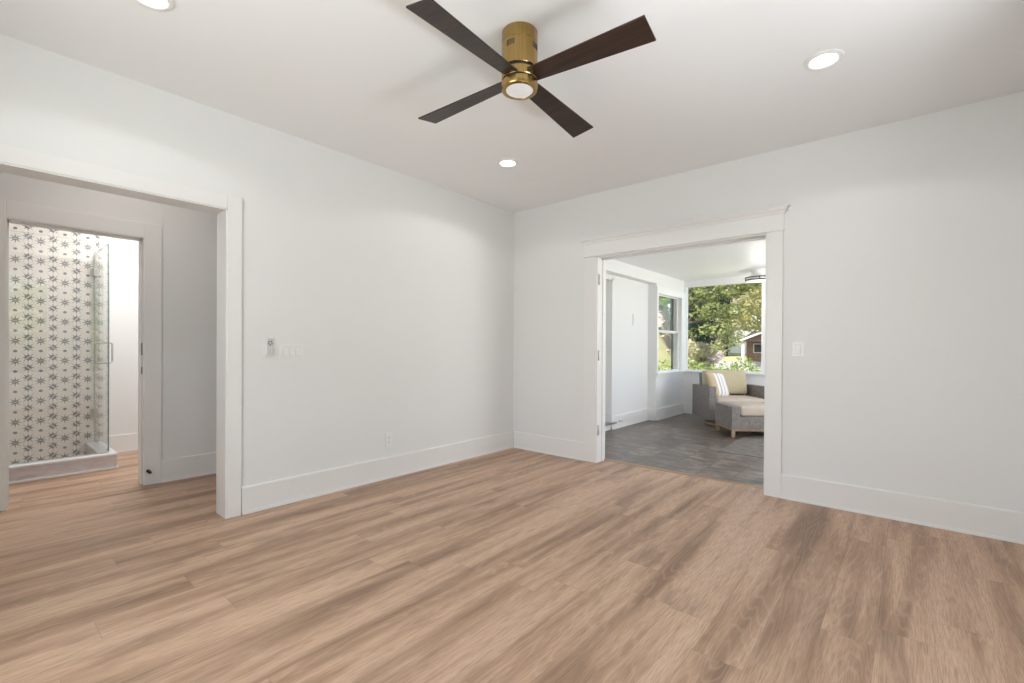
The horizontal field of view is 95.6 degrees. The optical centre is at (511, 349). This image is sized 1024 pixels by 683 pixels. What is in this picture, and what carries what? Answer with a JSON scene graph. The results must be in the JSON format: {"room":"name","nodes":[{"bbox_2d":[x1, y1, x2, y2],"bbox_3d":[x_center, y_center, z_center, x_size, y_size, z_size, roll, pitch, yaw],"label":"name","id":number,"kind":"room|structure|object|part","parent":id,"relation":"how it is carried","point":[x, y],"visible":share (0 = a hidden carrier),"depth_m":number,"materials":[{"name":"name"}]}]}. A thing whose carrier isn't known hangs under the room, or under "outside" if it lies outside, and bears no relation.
{"room":"empty bedroom","nodes":[
{"label":"empty bedroom","id":0,"kind":"room"},
{"bbox_2d":[0,172,216,459],"bbox_3d":[-3.216,-0.237,3.789,0.140,2.740,3.900,1,0,40],"label":"wall","id":1,"kind":"structure","parent":0,"point":[189,236],"depth_m":4.06,"materials":[{"name":"paint"}]},
{"bbox_2d":[0,199,161,510],"bbox_3d":[-3.367,0.043,3.612,0.175,2.180,1.013,1,0,40],"label":"door frame","id":2,"kind":"structure","parent":1,"relation":"in","point":[149,236],"depth_m":3.85,"materials":[{"name":"paint"}]},
{"bbox_2d":[161,452,215,482],"bbox_3d":[-2.035,1.044,4.167,1.190,0.188,1.555,1,0,40],"label":"baseboard","id":3,"kind":"structure","parent":1,"relation":"attached to","point":[179,468],"depth_m":4.09,"materials":[{"name":"paint"}]},
{"bbox_2d":[99,236,138,440],"bbox_3d":[-4.713,-0.251,4.669,0.140,2.740,3.300,1,0,40],"label":"wall","id":4,"kind":"structure","parent":0,"point":[123,253],"depth_m":5.07,"materials":[{"name":"paint"}]},
{"bbox_2d":[9,223,98,463],"bbox_3d":[-4.927,-0.090,4.303,0.013,2.420,1.665,1,0,40],"label":"wall tile","id":5,"kind":"structure","parent":4,"relation":"attached to","point":[51,285],"depth_m":4.66,"materials":[{"name":"white tile"}]},
{"bbox_2d":[90,243,112,450],"bbox_3d":[-4.120,-0.020,4.657,0.758,1.975,0.139,1,0,40],"label":"shower door","id":6,"kind":"structure","parent":5,"relation":"attached to","point":[94,272],"depth_m":4.68,"materials":[{"name":"clear glass"}]},
{"bbox_3d":[-4.114,-0.020,4.651,0.740,1.975,0.010,1,0,40],"label":"glass panel","id":7,"kind":"part","parent":6,"relation":"part of","materials":[{"name":"clear glass"}]},
{"bbox_3d":[-4.000,0.034,4.554,0.015,0.215,0.139,1,0,40],"label":"pull handle","id":8,"kind":"part","parent":6,"relation":"part of","materials":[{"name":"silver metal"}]},
{"bbox_2d":[101,433,137,452],"bbox_3d":[-4.027,1.026,5.362,0.027,0.188,1.075,1,0,40],"label":"baseboard","id":9,"kind":"structure","parent":4,"relation":"attached to","point":[123,442],"depth_m":5.08,"materials":[{"name":"paint"}]},
{"bbox_2d":[0,34,513,486],"bbox_3d":[-1.750,-0.227,3.461,0.140,2.740,5.300,1,0,40],"label":"wall","id":10,"kind":"structure","parent":0,"point":[396,289],"depth_m":3.67,"materials":[{"name":"paint"}]},
{"bbox_2d":[0,144,241,518],"bbox_3d":[-2.442,0.054,2.650,0.182,2.179,1.586,1,0,40],"label":"door frame","id":11,"kind":"structure","parent":10,"relation":"in","point":[13,160],"depth_m":3.14,"materials":[{"name":"paint"}]},
{"bbox_2d":[265,338,273,355],"bbox_3d":[-1.744,-0.017,3.345,0.022,0.126,0.052,1,0,40],"label":"remote","id":12,"kind":"object","parent":10,"relation":"attached to","point":[269,349],"visible":1,"depth_m":3.33,"materials":[{"name":"white plastic"}]},
{"bbox_2d":[280,344,302,358],"bbox_3d":[-1.645,0.016,3.470,0.012,0.117,0.174,1,0,40],"label":"light switch","id":13,"kind":"object","parent":10,"relation":"attached to","point":[287,351],"visible":1,"depth_m":3.47,"materials":[{"name":"white plastic"}]},
{"bbox_2d":[241,431,513,514],"bbox_3d":[-0.922,1.050,4.320,0.027,0.188,2.918,1,0,40],"label":"baseboard","id":14,"kind":"structure","parent":10,"relation":"attached to","point":[271,494],"depth_m":3.90,"materials":[{"name":"paint"}]},
{"bbox_2d":[385,433,391,446],"bbox_3d":[-1.094,0.803,4.130,0.008,0.117,0.072,1,0,40],"label":"wall outlet","id":15,"kind":"object","parent":10,"relation":"attached to","point":[388,437],"visible":1,"depth_m":4.12,"materials":[{"name":"white plastic"}]},
{"bbox_2d":[0,413,1023,682],"bbox_3d":[0.134,1.177,4.812,7.600,0.060,9.800,1,0,40],"label":"floor","id":16,"kind":"structure","parent":0,"point":[512,565],"depth_m":2.31,"materials":[{"name":"brown wood"}]},
{"bbox_2d":[9,441,118,483],"bbox_3d":[-4.601,1.052,4.041,0.842,0.142,1.689,1,0,40],"label":"shower curb","id":17,"kind":"object","parent":16,"relation":"on","point":[20,473],"visible":0.88,"depth_m":4.15,"materials":[{"name":"stone"}]},
{"bbox_2d":[9,230,107,465],"bbox_3d":[-4.345,-0.010,3.808,0.024,1.988,1.567,1,0,40],"label":"shower frame","id":18,"kind":"object","parent":17,"relation":"on","point":[10,230],"visible":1,"depth_m":4.37,"materials":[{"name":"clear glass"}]},
{"bbox_2d":[692,370,763,426],"bbox_3d":[3.399,0.741,7.201,0.960,0.826,0.759,0,0,0],"label":"wicker armchair","id":19,"kind":"object","parent":16,"relation":"on","point":[704,398],"visible":0.6,"depth_m":7.25,"materials":[{"name":"grey wicker"}]},
{"bbox_3d":[2.974,0.799,7.200,0.110,0.505,0.660,0,0,0],"label":"arm","id":20,"kind":"part","parent":19,"relation":"part of","materials":[{"name":"grey wicker"}]},
{"bbox_2d":[705,372,728,396],"bbox_3d":[3.186,0.553,7.197,0.435,0.406,0.208,0,0,-31],"label":"throw pillow","id":21,"kind":"object","parent":19,"relation":"on","point":[713,379],"visible":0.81,"depth_m":7.13,"materials":[{"name":"fabric"}]},
{"bbox_3d":[3.389,0.665,7.500,0.685,0.575,0.162,0,0,0],"label":"backrest","id":22,"kind":"part","parent":19,"relation":"part of","materials":[{"name":"beige fabric"}]},
{"bbox_2d":[702,370,746,394],"bbox_3d":[3.380,0.522,7.398,0.665,0.390,0.234,0,0,0],"label":"cushion","id":23,"kind":"object","parent":19,"relation":"on","point":[735,380],"depth_m":7.31,"materials":[{"name":"beige fabric"}]},
{"bbox_2d":[716,395,763,401],"bbox_3d":[3.399,0.787,7.147,0.720,0.138,0.560,0,0,0],"label":"seat cushion","id":24,"kind":"object","parent":19,"relation":"on","point":[731,398],"depth_m":6.90,"materials":[{"name":"fabric"}]},
{"bbox_3d":[3.824,0.804,7.195,0.110,0.505,0.660,0,0,0],"label":"arm","id":25,"kind":"part","parent":19,"relation":"part of","materials":[{"name":"grey wicker"}]},
{"bbox_2d":[718,432,763,457],"bbox_3d":[3.629,1.165,5.236,2.025,0.005,1.625,1,0,40],"label":"area rug","id":26,"kind":"object","parent":16,"relation":"on","point":[752,444],"visible":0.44,"depth_m":5.52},
{"bbox_2d":[715,402,763,437],"bbox_3d":[3.244,0.941,6.313,0.736,0.426,0.562,0,0,3],"label":"wicker ottoman","id":27,"kind":"object","parent":26,"relation":"on","point":[733,416],"visible":0.61,"depth_m":6.06,"materials":[{"name":"grey wicker"}]},
{"bbox_3d":[2.895,1.093,6.083,0.045,0.120,0.045,0,0,3],"label":"leg","id":28,"kind":"part","parent":27,"relation":"part of","materials":[{"name":"brown wood"}]},
{"bbox_3d":[3.243,1.052,6.315,0.704,0.033,0.524,0,0,3],"label":"rail","id":29,"kind":"part","parent":27,"relation":"part of","materials":[{"name":"brown wood"}]},
{"bbox_2d":[725,402,763,416],"bbox_3d":[3.244,0.809,6.313,0.510,0.162,0.562,0,0,3],"label":"cushion","id":30,"kind":"object","parent":27,"relation":"on","point":[745,409],"depth_m":6.05,"materials":[{"name":"fabric"}]},
{"bbox_2d":[0,0,1023,212],"bbox_3d":[-1.341,-1.653,3.152,7.660,0.120,5.560,1,0,40],"label":"ceiling","id":31,"kind":"structure","parent":0,"point":[720,81],"depth_m":2.64,"materials":[{"name":"paint"}]},
{"bbox_2d":[134,0,174,10],"bbox_3d":[-1.628,-1.583,2.083,0.186,0.013,0.186,1,0,40],"label":"recessed light","id":32,"kind":"object","parent":31,"relation":"in","point":[158,5],"visible":1,"depth_m":2.13,"materials":[{"name":"white plastic"}]},
{"bbox_2d":[497,158,518,167],"bbox_3d":[-0.037,-1.583,3.953,0.186,0.013,0.186,1,0,40],"label":"recessed light","id":33,"kind":"object","parent":31,"relation":"in","point":[505,162],"visible":1,"depth_m":3.94,"materials":[{"name":"white plastic"}]},
{"bbox_2d":[406,0,655,137],"bbox_3d":[0.038,-1.437,2.325,1.044,0.288,1.044,0,0,-8],"label":"ceiling fan","id":34,"kind":"object","parent":31,"relation":"attached to","point":[519,66],"visible":1,"depth_m":2.23,"materials":[{"name":"brown wood"}]},
{"bbox_3d":[-0.260,-1.345,2.550,0.595,0.045,0.138,1,0,36],"label":"blade","id":35,"kind":"part","parent":34,"relation":"part of","materials":[{"name":"brown wood"}]},
{"bbox_3d":[-0.187,-1.342,2.028,0.138,0.045,0.595,1,0,36],"label":"blade","id":36,"kind":"part","parent":34,"relation":"part of","materials":[{"name":"brown wood"}]},
{"bbox_3d":[0.262,-1.343,2.623,0.138,0.045,0.595,1,0,36],"label":"blade","id":37,"kind":"part","parent":34,"relation":"part of","materials":[{"name":"brown wood"}]},
{"bbox_3d":[0.335,-1.340,2.102,0.595,0.045,0.138,1,0,36],"label":"blade","id":38,"kind":"part","parent":34,"relation":"part of","materials":[{"name":"brown wood"}]},
{"bbox_2d":[803,48,844,70],"bbox_3d":[1.689,-1.565,2.517,0.186,0.013,0.186,1,0,40],"label":"recessed light","id":39,"kind":"object","parent":31,"relation":"in","point":[824,59],"visible":1,"depth_m":2.51,"materials":[{"name":"white plastic"}]},
{"bbox_2d":[606,260,683,415],"bbox_3d":[1.714,-0.042,6.979,0.300,2.375,4.250,1,0,40],"label":"wall","id":40,"kind":"structure","parent":0,"point":[636,386],"depth_m":7.22,"materials":[{"name":"paint"}]},
{"bbox_2d":[605,277,616,430],"bbox_3d":[1.062,0.065,6.287,0.205,2.160,1.150,1,0,40],"label":"door","id":41,"kind":"structure","parent":40,"relation":"in","point":[609,281],"depth_m":6.64,"materials":[{"name":"paint"}]},
{"bbox_3d":[1.044,0.020,6.296,0.165,2.070,1.040,1,0,40],"label":"frame","id":42,"kind":"part","parent":41,"relation":"part of","materials":[{"name":"paint"}]},
{"bbox_2d":[658,294,680,372],"bbox_3d":[2.622,-0.269,7.928,0.150,1.310,1.050,1,0,40],"label":"window","id":43,"kind":"structure","parent":40,"relation":"in","point":[675,303],"depth_m":8.29,"materials":[{"name":"paint"}]},
{"bbox_3d":[2.621,-0.596,7.928,0.030,0.633,1.026,1,0,40],"label":"sash","id":44,"kind":"part","parent":43,"relation":"part of","materials":[{"name":"paint"}]},
{"bbox_3d":[2.643,0.027,7.910,0.030,0.693,1.026,1,0,40],"label":"sash","id":45,"kind":"part","parent":43,"relation":"part of","materials":[{"name":"paint"}]},
{"bbox_2d":[656,286,684,372],"bbox_3d":[2.715,-0.318,7.907,0.018,1.392,1.220,1,0,40],"label":"trim","id":46,"kind":"structure","parent":40,"relation":"attached to","point":[660,290],"depth_m":8.08,"materials":[{"name":"paint"}]},
{"bbox_2d":[613,240,765,280],"bbox_3d":[3.170,-1.255,5.767,4.550,0.080,4.290,1,0,40],"label":"ceiling","id":47,"kind":"structure","parent":0,"point":[738,259],"depth_m":6.47,"materials":[{"name":"white paint"}]},
{"bbox_2d":[745,268,764,282],"bbox_3d":[3.772,-1.129,7.100,0.372,0.179,0.372,1,0,40],"label":"drum ceiling light","id":48,"kind":"object","parent":47,"relation":"attached to","point":[757,275],"visible":0.7,"depth_m":7.01,"materials":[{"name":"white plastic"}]},
{"bbox_3d":[3.771,-1.071,7.101,0.352,0.063,0.352,1,0,40],"label":"lamp shade","id":49,"kind":"part","parent":48,"relation":"part of","materials":[{"name":"white plastic"}]},
{"bbox_2d":[658,303,745,370],"bbox_3d":[7.764,-0.661,23.791,60.000,4.550,66.000,1,0,40],"label":"ground","id":50,"kind":"structure","parent":0,"point":[663,355],"depth_m":20.62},
{"bbox_2d":[659,305,670,348],"bbox_3d":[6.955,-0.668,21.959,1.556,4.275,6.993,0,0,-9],"label":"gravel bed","id":51,"kind":"object","parent":50,"relation":"on","point":[662,315],"visible":0.1,"depth_m":21.21,"materials":[{"name":"grey gravel"}]},
{"bbox_2d":[659,296,669,305],"bbox_3d":[6.915,-2.890,22.499,2.061,2.123,2.222,1,0,40],"label":"shrub","id":52,"kind":"object","parent":51,"relation":"on","point":[662,300],"visible":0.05,"depth_m":21.80,"materials":[{"name":"green plant"}]},
{"bbox_2d":[688,342,717,369],"bbox_3d":[7.729,0.619,18.875,1.281,1.883,1.305,1,0,40],"label":"shrub","id":53,"kind":"object","parent":50,"relation":"on","point":[700,353],"visible":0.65,"depth_m":18.61,"materials":[{"name":"green plant"}]},
{"bbox_2d":[690,347,723,363],"bbox_3d":[10.379,0.523,24.852,1.800,1.589,1.586,0,0,-18],"label":"flowering shrub","id":54,"kind":"object","parent":50,"relation":"on","point":[719,355],"visible":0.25,"depth_m":24.46,"materials":[{"name":"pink plant"}]},
{"bbox_2d":[658,356,760,371],"bbox_3d":[6.352,0.906,11.344,9.656,1.505,1.447,1,0,40],"label":"hedge","id":55,"kind":"object","parent":50,"relation":"on","point":[698,366],"visible":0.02,"depth_m":12.07,"materials":[{"name":"green plant"}]},
{"bbox_2d":[688,287,732,347],"bbox_3d":[8.170,-0.988,20.275,2.155,4.978,2.330,0,0,-17],"label":"tree","id":56,"kind":"object","parent":50,"relation":"on","point":[701,338],"visible":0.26,"depth_m":19.58,"materials":[{"name":"green plant"}]},
{"bbox_2d":[691,296,744,351],"bbox_3d":[22.254,-4.858,52.881,8.305,11.983,8.353,1,0,40],"label":"tree","id":57,"kind":"object","parent":50,"relation":"on","point":[737,333],"visible":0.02,"depth_m":50.94,"materials":[{"name":"green plant"}]},
{"bbox_2d":[688,282,761,350],"bbox_3d":[6.875,-1.948,16.747,2.991,7.031,4.520,0,0,-27],"label":"maple tree","id":58,"kind":"object","parent":50,"relation":"on","point":[721,290],"visible":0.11,"depth_m":16.29,"materials":[{"name":"green plant"}]},
{"bbox_2d":[688,284,761,356],"bbox_3d":[19.588,-4.480,42.668,8.005,12.291,7.576,0,0,-9],"label":"tree","id":59,"kind":"object","parent":50,"relation":"on","point":[735,301],"visible":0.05,"depth_m":41.66,"materials":[{"name":"green plant"}]},
{"bbox_2d":[719,283,761,332],"bbox_3d":[13.368,-3.256,25.517,5.379,8.942,5.095,0,0,-21],"label":"tree","id":60,"kind":"object","parent":50,"relation":"on","point":[750,311],"visible":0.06,"depth_m":24.70,"materials":[{"name":"green plant"}]},
{"bbox_2d":[737,331,760,361],"bbox_3d":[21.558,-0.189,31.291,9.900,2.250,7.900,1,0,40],"label":"house","id":61,"kind":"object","parent":50,"relation":"on","point":[752,340],"visible":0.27,"depth_m":31.79,"materials":[{"name":"brown brick"}]},
{"bbox_3d":[15.680,0.175,31.486,0.180,1.450,0.180,1,0,40],"label":"porch post","id":62,"kind":"part","parent":61,"relation":"part of","materials":[{"name":"white"}]},
{"bbox_3d":[17.996,-0.869,31.957,3.600,0.860,4.300,1,0,40],"label":"gable trim","id":63,"kind":"part","parent":61,"relation":"part of","materials":[{"name":"white"}]},
{"bbox_3d":[16.872,-0.069,31.726,0.580,0.530,0.030,1,0,40],"label":"pane","id":64,"kind":"part","parent":61,"relation":"part of","materials":[{"name":"grey glass"}]},
{"bbox_2d":[684,275,764,402],"bbox_3d":[4.620,-0.026,7.186,3.860,2.375,0.150,1,0,40],"label":"wall","id":65,"kind":"structure","parent":0,"point":[689,379],"depth_m":7.93,"materials":[{"name":"paint"}]},
{"bbox_2d":[611,402,691,429],"bbox_3d":[3.722,1.067,6.250,4.000,0.188,2.440,1,0,40],"label":"baseboard","id":66,"kind":"structure","parent":65,"relation":"attached to","point":[638,416],"depth_m":7.46,"materials":[{"name":"paint"}]},
{"bbox_2d":[655,370,764,376],"bbox_3d":[4.164,0.425,6.655,3.860,0.063,1.250,1,0,40],"label":"trim","id":67,"kind":"structure","parent":65,"relation":"attached to","point":[683,371],"depth_m":7.70,"materials":[{"name":"paint"}]},
{"bbox_2d":[685,281,762,372],"bbox_3d":[3.637,-0.374,8.016,1.260,1.520,0.140,1,0,40],"label":"window","id":68,"kind":"structure","parent":65,"relation":"in","point":[686,287],"depth_m":8.36,"materials":[{"name":"paint"}]},
{"bbox_2d":[691,360,760,370],"bbox_3d":[10.135,1.226,25.057,9.000,0.850,16.000,1,0,40],"label":"driveway","id":69,"kind":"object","parent":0,"point":[757,364],"depth_m":28.07,"materials":[{"name":"concrete"}]},
{"bbox_2d":[513,91,1023,511],"bbox_3d":[1.634,-0.211,4.159,4.390,2.740,0.150,1,0,40],"label":"wall","id":70,"kind":"structure","parent":0,"point":[903,246],"depth_m":3.26,"materials":[{"name":"paint"}]},
{"bbox_2d":[604,459,763,488],"bbox_3d":[1.553,1.153,4.353,1.524,0.011,0.060,1,0,40],"label":"threshold","id":71,"kind":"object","parent":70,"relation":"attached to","point":[616,461],"depth_m":4.27,"materials":[{"name":"brown wood"}]},
{"bbox_2d":[579,203,789,497],"bbox_3d":[1.475,0.014,4.269,1.887,2.287,0.230,1,0,40],"label":"door frame","id":72,"kind":"structure","parent":70,"relation":"in","point":[766,223],"depth_m":4.07,"materials":[{"name":"paint"}]},
{"bbox_2d":[513,431,1023,544],"bbox_3d":[1.580,1.065,4.090,4.083,0.188,0.027,1,0,40],"label":"baseboard","id":73,"kind":"structure","parent":70,"relation":"attached to","point":[978,520],"depth_m":3.21,"materials":[{"name":"paint"}]},
{"bbox_2d":[792,342,803,356],"bbox_3d":[2.200,-0.001,3.572,0.078,0.117,0.012,1,0,40],"label":"light switch","id":74,"kind":"object","parent":70,"relation":"attached to","point":[797,347],"visible":1,"depth_m":3.57,"materials":[{"name":"white plastic"}]}
]}

